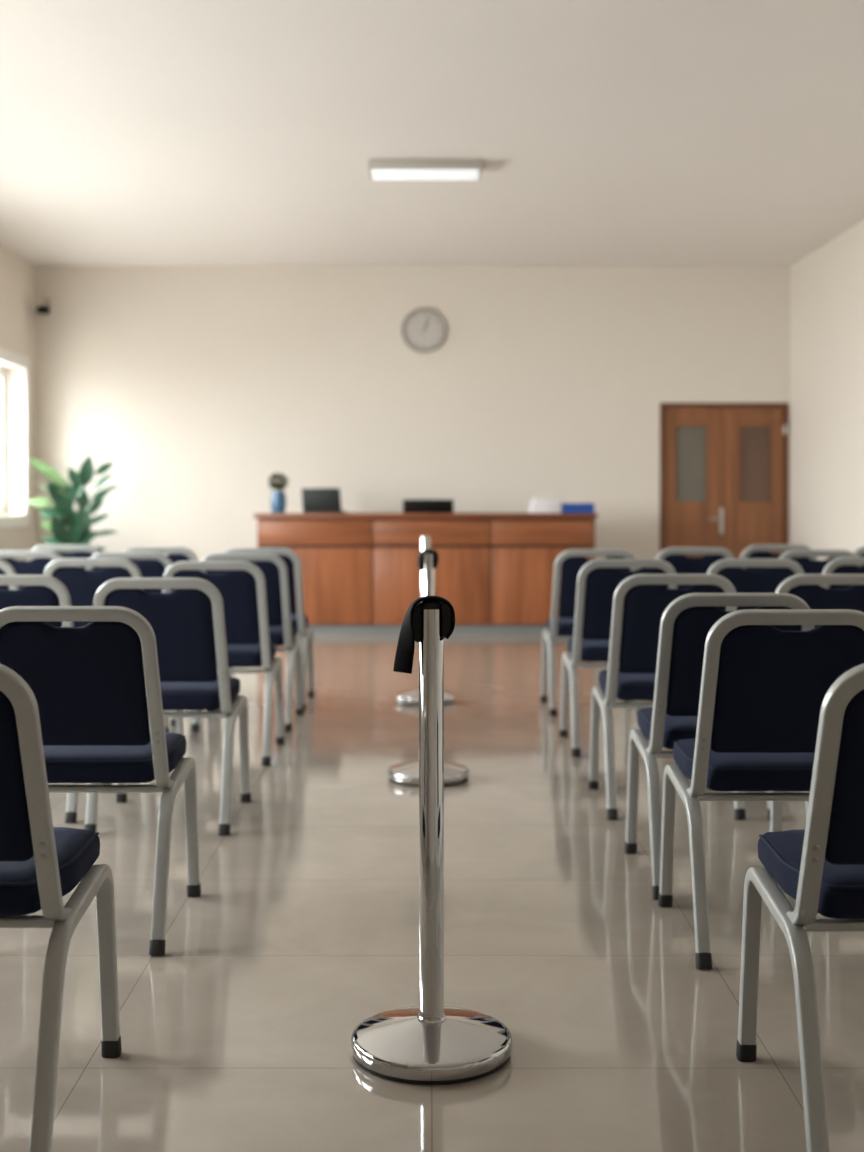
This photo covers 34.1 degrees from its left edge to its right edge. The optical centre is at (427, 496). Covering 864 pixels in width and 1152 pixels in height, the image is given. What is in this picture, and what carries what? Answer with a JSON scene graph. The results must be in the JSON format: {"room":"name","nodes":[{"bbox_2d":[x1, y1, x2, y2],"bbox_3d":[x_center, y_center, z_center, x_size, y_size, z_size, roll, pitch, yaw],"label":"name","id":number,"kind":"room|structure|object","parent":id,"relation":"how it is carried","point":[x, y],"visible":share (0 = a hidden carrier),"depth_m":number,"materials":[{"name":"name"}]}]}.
{"room":"waiting room","nodes":[
{"label":"waiting room","id":0,"kind":"room"},
{"bbox_2d":[0,246,34,560],"bbox_3d":[-3.710,-0.483,5.100,0.280,3.227,15.960,0,0,0],"label":"wall","id":1,"kind":"structure","parent":0,"point":[17,275],"depth_m":12.44,"materials":[{"name":"beige paint"}]},
{"bbox_2d":[0,348,29,527],"bbox_3d":[-3.667,-0.490,11.995,0.246,1.500,1.100,0,0,0],"label":"window","id":2,"kind":"structure","parent":1,"relation":"in","point":[6,521],"depth_m":12.39,"materials":[{"name":"white paint"}]},
{"bbox_2d":[37,298,50,313],"bbox_3d":[-3.459,-1.721,12.680,0.115,0.173,0.241,0,0,-12],"label":"security camera","id":3,"kind":"object","parent":1,"relation":"attached to","point":[44,308],"visible":1,"depth_m":12.59,"materials":[{"name":"black plastic"}]},
{"bbox_2d":[35,266,789,570],"bbox_3d":[-0.140,-0.483,12.940,6.860,3.227,0.280,0,0,0],"label":"wall","id":4,"kind":"structure","parent":0,"point":[199,385],"depth_m":12.80,"materials":[{"name":"beige paint"}]},
{"bbox_2d":[402,308,445,351],"bbox_3d":[-0.036,-1.514,12.780,0.406,0.406,0.039,0,0,0],"label":"wall clock","id":5,"kind":"object","parent":4,"relation":"attached to","point":[423,329],"visible":1,"depth_m":12.78,"materials":[{"name":"white plastic"}]},
{"bbox_2d":[660,403,788,558],"bbox_3d":[2.689,0.138,12.817,1.162,1.981,0.166,0,0,0],"label":"door","id":6,"kind":"structure","parent":4,"relation":"in","point":[724,467],"depth_m":12.81,"materials":[{"name":"brown wood"}]},
{"bbox_2d":[0,634,863,1151],"bbox_3d":[-0.140,1.190,5.100,7.420,0.120,15.960,0,0,0],"label":"floor","id":7,"kind":"structure","parent":0,"point":[302,929],"depth_m":3.45,"materials":[{"name":"ceramic"}]},
{"bbox_2d":[0,559,17,589],"bbox_3d":[-2.041,0.700,6.487,0.499,0.861,0.548,0,0,0],"label":"chair","id":8,"kind":"object","parent":7,"relation":"on","point":[6,568],"visible":0.11,"depth_m":6.23,"materials":[{"name":"silver metal"}]},
{"bbox_2d":[0,550,61,588],"bbox_3d":[-2.050,0.700,7.387,0.499,0.861,0.548,0,0,0],"label":"chair","id":9,"kind":"object","parent":7,"relation":"on","point":[42,559],"visible":0.11,"depth_m":7.13,"materials":[{"name":"silver metal"}]},
{"bbox_2d":[0,575,110,822],"bbox_3d":[-1.462,0.700,5.147,0.499,0.861,0.548,0,0,0],"label":"chair","id":10,"kind":"object","parent":7,"relation":"on","point":[38,590],"visible":0.25,"depth_m":4.90,"materials":[{"name":"silver metal"}]},
{"bbox_2d":[0,664,121,1151],"bbox_3d":[-0.871,0.700,2.597,0.499,0.861,0.548,0,0,0],"label":"chair","id":11,"kind":"object","parent":7,"relation":"on","point":[41,862],"visible":1,"depth_m":2.43,"materials":[{"name":"blue fabric"}]},
{"bbox_2d":[27,545,100,569],"bbox_3d":[-2.050,0.700,8.217,0.499,0.861,0.548,0,0,0],"label":"chair","id":12,"kind":"object","parent":7,"relation":"on","point":[82,551],"visible":0.09,"depth_m":7.95,"materials":[{"name":"silver metal"}]},
{"bbox_2d":[27,455,118,553],"bbox_3d":[-3.041,0.388,12.050,0.766,1.483,0.410,0,0,0],"label":"potted plant","id":13,"kind":"object","parent":7,"relation":"on","point":[79,523],"visible":0.5,"depth_m":12.00,"materials":[{"name":"green plant"}]},
{"bbox_2d":[0,606,200,954],"bbox_3d":[-0.892,0.700,3.737,0.499,0.861,0.548,0,0,0],"label":"chair","id":14,"kind":"object","parent":7,"relation":"on","point":[95,686],"visible":0.77,"depth_m":3.54,"materials":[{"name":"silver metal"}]},
{"bbox_2d":[44,558,169,732],"bbox_3d":[-1.482,0.700,6.467,0.499,0.861,0.548,0,0,0],"label":"chair","id":15,"kind":"object","parent":7,"relation":"on","point":[82,585],"visible":0.22,"depth_m":6.22,"materials":[{"name":"silver metal"}]},
{"bbox_2d":[86,552,192,726],"bbox_3d":[-1.472,0.700,7.197,0.499,0.861,0.548,0,0,0],"label":"chair","id":16,"kind":"object","parent":7,"relation":"on","point":[152,564],"visible":0.13,"depth_m":6.94,"materials":[{"name":"silver metal"}]},
{"bbox_2d":[123,547,197,563],"bbox_3d":[-1.462,0.700,7.887,0.499,0.861,0.548,0,0,0],"label":"chair","id":17,"kind":"object","parent":7,"relation":"on","point":[175,554],"visible":0.11,"depth_m":7.62,"materials":[{"name":"silver metal"}]},
{"bbox_2d":[84,578,250,834],"bbox_3d":[-0.904,0.700,4.967,0.499,0.861,0.548,0,0,0],"label":"chair","id":18,"kind":"object","parent":7,"relation":"on","point":[181,620],"visible":0.63,"depth_m":4.76,"materials":[{"name":"silver metal"}]},
{"bbox_2d":[162,561,284,765],"bbox_3d":[-0.904,0.700,6.187,0.499,0.861,0.548,0,0,0],"label":"chair","id":19,"kind":"object","parent":7,"relation":"on","point":[237,587],"visible":0.64,"depth_m":5.99,"materials":[{"name":"silver metal"}]},
{"bbox_2d":[191,553,302,731],"bbox_3d":[-0.896,0.700,7.047,0.499,0.861,0.548,0,0,0],"label":"chair","id":20,"kind":"object","parent":7,"relation":"on","point":[270,564],"visible":0.43,"depth_m":6.84,"materials":[{"name":"silver metal"}]},
{"bbox_2d":[214,548,314,710],"bbox_3d":[-0.889,0.700,7.707,0.499,0.861,0.548,0,0,0],"label":"chair","id":21,"kind":"object","parent":7,"relation":"on","point":[291,559],"visible":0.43,"depth_m":7.51,"materials":[{"name":"silver metal"}]},
{"bbox_2d":[396,536,454,705],"bbox_3d":[-0.013,0.672,7.780,0.327,0.916,0.327,0,0,0],"label":"stanchion","id":22,"kind":"object","parent":7,"relation":"on","point":[411,697],"visible":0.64,"depth_m":7.71,"materials":[{"name":"metal"}]},
{"bbox_2d":[254,512,597,633],"bbox_3d":[-0.018,0.632,11.928,2.825,0.995,0.725,0,0,0],"label":"reception desk","id":23,"kind":"object","parent":7,"relation":"on","point":[361,573],"visible":0.74,"depth_m":11.60,"materials":[{"name":"wood"}]},
{"bbox_2d":[268,472,289,512],"bbox_3d":[-1.257,-0.039,11.861,0.196,0.346,0.192,0,0,0],"label":"plant","id":24,"kind":"object","parent":23,"relation":"on","point":[278,498],"visible":1,"depth_m":11.82,"materials":[{"name":"green plant"}]},
{"bbox_2d":[301,488,346,512],"bbox_3d":[-0.874,0.031,11.927,0.330,0.207,0.304,0,0,9],"label":"laptop","id":25,"kind":"object","parent":23,"relation":"on","point":[314,500],"visible":1,"depth_m":11.81,"materials":[{"name":"black plastic"}]},
{"bbox_2d":[254,512,597,518],"bbox_3d":[-0.018,0.156,11.928,2.825,0.042,0.725,0,0,0],"label":"countertop","id":26,"kind":"structure","parent":23,"relation":"on","point":[267,515],"depth_m":11.56,"materials":[{"name":"brown wood"}]},
{"bbox_2d":[403,500,453,512],"bbox_3d":[0.002,0.077,11.877,0.420,0.113,0.366,0,0,0],"label":"laptop","id":27,"kind":"object","parent":23,"relation":"on","point":[409,506],"visible":1,"depth_m":11.76,"materials":[{"name":"black plastic"}]},
{"bbox_2d":[529,499,560,512],"bbox_3d":[0.983,0.076,11.858,0.241,0.115,0.303,0,0,-2],"label":"bundle","id":28,"kind":"object","parent":23,"relation":"on","point":[537,505],"visible":0.99,"depth_m":11.71,"materials":[{"name":"white paper"}]},
{"bbox_2d":[561,503,593,512],"bbox_3d":[1.247,0.093,11.849,0.266,0.081,0.302,0,0,0],"label":"binder","id":29,"kind":"object","parent":23,"relation":"on","point":[565,507],"visible":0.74,"depth_m":11.70,"materials":[{"name":"blue plastic"}]},
{"bbox_2d":[388,549,468,786],"bbox_3d":[0.002,0.670,5.650,0.327,0.921,0.327,0,0,0],"label":"stanchion","id":30,"kind":"object","parent":7,"relation":"on","point":[407,774],"visible":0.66,"depth_m":5.62,"materials":[{"name":"metal"}]},
{"bbox_2d":[351,596,511,1084],"bbox_3d":[0.007,0.665,2.866,0.327,0.929,0.327,0,0,0],"label":"stanchion","id":31,"kind":"object","parent":7,"relation":"on","point":[431,1042],"visible":1,"depth_m":2.84,"materials":[{"name":"metal"}]},
{"bbox_2d":[540,549,642,715],"bbox_3d":[0.870,0.700,7.527,0.499,0.861,0.548,0,0,0],"label":"chair","id":32,"kind":"object","parent":7,"relation":"on","point":[572,561],"visible":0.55,"depth_m":7.32,"materials":[{"name":"silver metal"}]},
{"bbox_2d":[560,559,676,756],"bbox_3d":[0.870,0.700,6.387,0.499,0.861,0.548,0,0,0],"label":"chair","id":33,"kind":"object","parent":7,"relation":"on","point":[600,577],"visible":0.59,"depth_m":6.18,"materials":[{"name":"silver metal"}]},
{"bbox_2d":[588,574,745,819],"bbox_3d":[0.870,0.700,5.197,0.499,0.861,0.548,0,0,0],"label":"chair","id":34,"kind":"object","parent":7,"relation":"on","point":[643,598],"visible":0.58,"depth_m":4.99,"materials":[{"name":"silver metal"}]},
{"bbox_2d":[650,547,733,701],"bbox_3d":[1.435,0.700,7.817,0.499,0.861,0.548,0,0,0],"label":"chair","id":35,"kind":"object","parent":7,"relation":"on","point":[681,563],"visible":0.09,"depth_m":7.56,"materials":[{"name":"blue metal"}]},
{"bbox_2d":[625,593,814,899],"bbox_3d":[0.874,0.700,4.217,0.499,0.861,0.548,0,0,0],"label":"chair","id":36,"kind":"object","parent":7,"relation":"on","point":[689,618],"visible":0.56,"depth_m":4.02,"materials":[{"name":"silver metal"}]},
{"bbox_2d":[707,559,803,610],"bbox_3d":[1.435,0.700,6.417,0.499,0.861,0.548,0,0,0],"label":"chair","id":37,"kind":"object","parent":7,"relation":"on","point":[768,580],"visible":0.23,"depth_m":6.17,"materials":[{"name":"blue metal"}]},
{"bbox_2d":[658,609,863,968],"bbox_3d":[0.885,0.700,3.637,0.499,0.861,0.548,0,0,0],"label":"chair","id":38,"kind":"object","parent":7,"relation":"on","point":[764,686],"visible":0.69,"depth_m":3.44,"materials":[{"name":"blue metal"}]},
{"bbox_2d":[740,544,816,570],"bbox_3d":[1.990,0.700,8.247,0.499,0.861,0.548,0,0,0],"label":"chair","id":39,"kind":"object","parent":7,"relation":"on","point":[760,551],"visible":0.09,"depth_m":7.99,"materials":[{"name":"silver metal"}]},
{"bbox_2d":[736,664,863,1151],"bbox_3d":[0.870,0.700,2.577,0.499,0.861,0.548,0,0,0],"label":"chair","id":40,"kind":"object","parent":7,"relation":"on","point":[820,866],"visible":1,"depth_m":2.41,"materials":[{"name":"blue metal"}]},
{"bbox_2d":[766,574,863,819],"bbox_3d":[1.435,0.700,5.197,0.499,0.861,0.548,0,0,0],"label":"chair","id":41,"kind":"object","parent":7,"relation":"on","point":[807,587],"visible":0.15,"depth_m":4.94,"materials":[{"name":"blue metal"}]},
{"bbox_2d":[778,550,859,574],"bbox_3d":[2.000,0.700,7.467,0.499,0.861,0.548,0,0,0],"label":"chair","id":42,"kind":"object","parent":7,"relation":"on","point":[809,566],"visible":0.11,"depth_m":7.20,"materials":[{"name":"silver metal"}]},
{"bbox_2d":[820,557,863,588],"bbox_3d":[2.000,0.700,6.617,0.499,0.861,0.548,0,0,0],"label":"chair","id":43,"kind":"object","parent":7,"relation":"on","point":[841,565],"visible":0.15,"depth_m":6.36,"materials":[{"name":"silver metal"}]},
{"bbox_2d":[853,546,863,567],"bbox_3d":[2.564,0.700,8.087,0.499,0.861,0.548,0,0,0],"label":"chair","id":44,"kind":"object","parent":7,"relation":"on","point":[859,552],"visible":0.06,"depth_m":7.83,"materials":[{"name":"silver metal"}]},
{"bbox_2d":[0,0,863,265],"bbox_3d":[-0.140,-2.172,5.100,7.420,0.150,15.960,0,0,0],"label":"ceiling","id":45,"kind":"structure","parent":0,"point":[133,132],"depth_m":8.02,"materials":[{"name":"white paint"}]},
{"bbox_2d":[368,159,481,179],"bbox_3d":[-0.018,-2.062,8.885,0.702,0.069,0.292,0,0,0],"label":"ceiling lamp","id":46,"kind":"object","parent":45,"relation":"attached to","point":[379,169],"visible":1,"depth_m":8.75,"materials":[{"name":"white plastic"}]},
{"bbox_2d":[372,170,478,179],"bbox_3d":[-0.018,-2.030,8.885,0.666,0.006,0.266,0,0,0],"label":"diffuser","id":47,"kind":"object","parent":46,"relation":"attached to","point":[376,174],"depth_m":8.86,"materials":[{"name":"white plastic"}]},
{"bbox_2d":[790,219,863,559],"bbox_3d":[3.430,-0.483,5.100,0.280,3.227,15.960,0,0,0],"label":"wall","id":48,"kind":"structure","parent":0,"point":[827,284],"depth_m":11.55,"materials":[{"name":"beige paint"}]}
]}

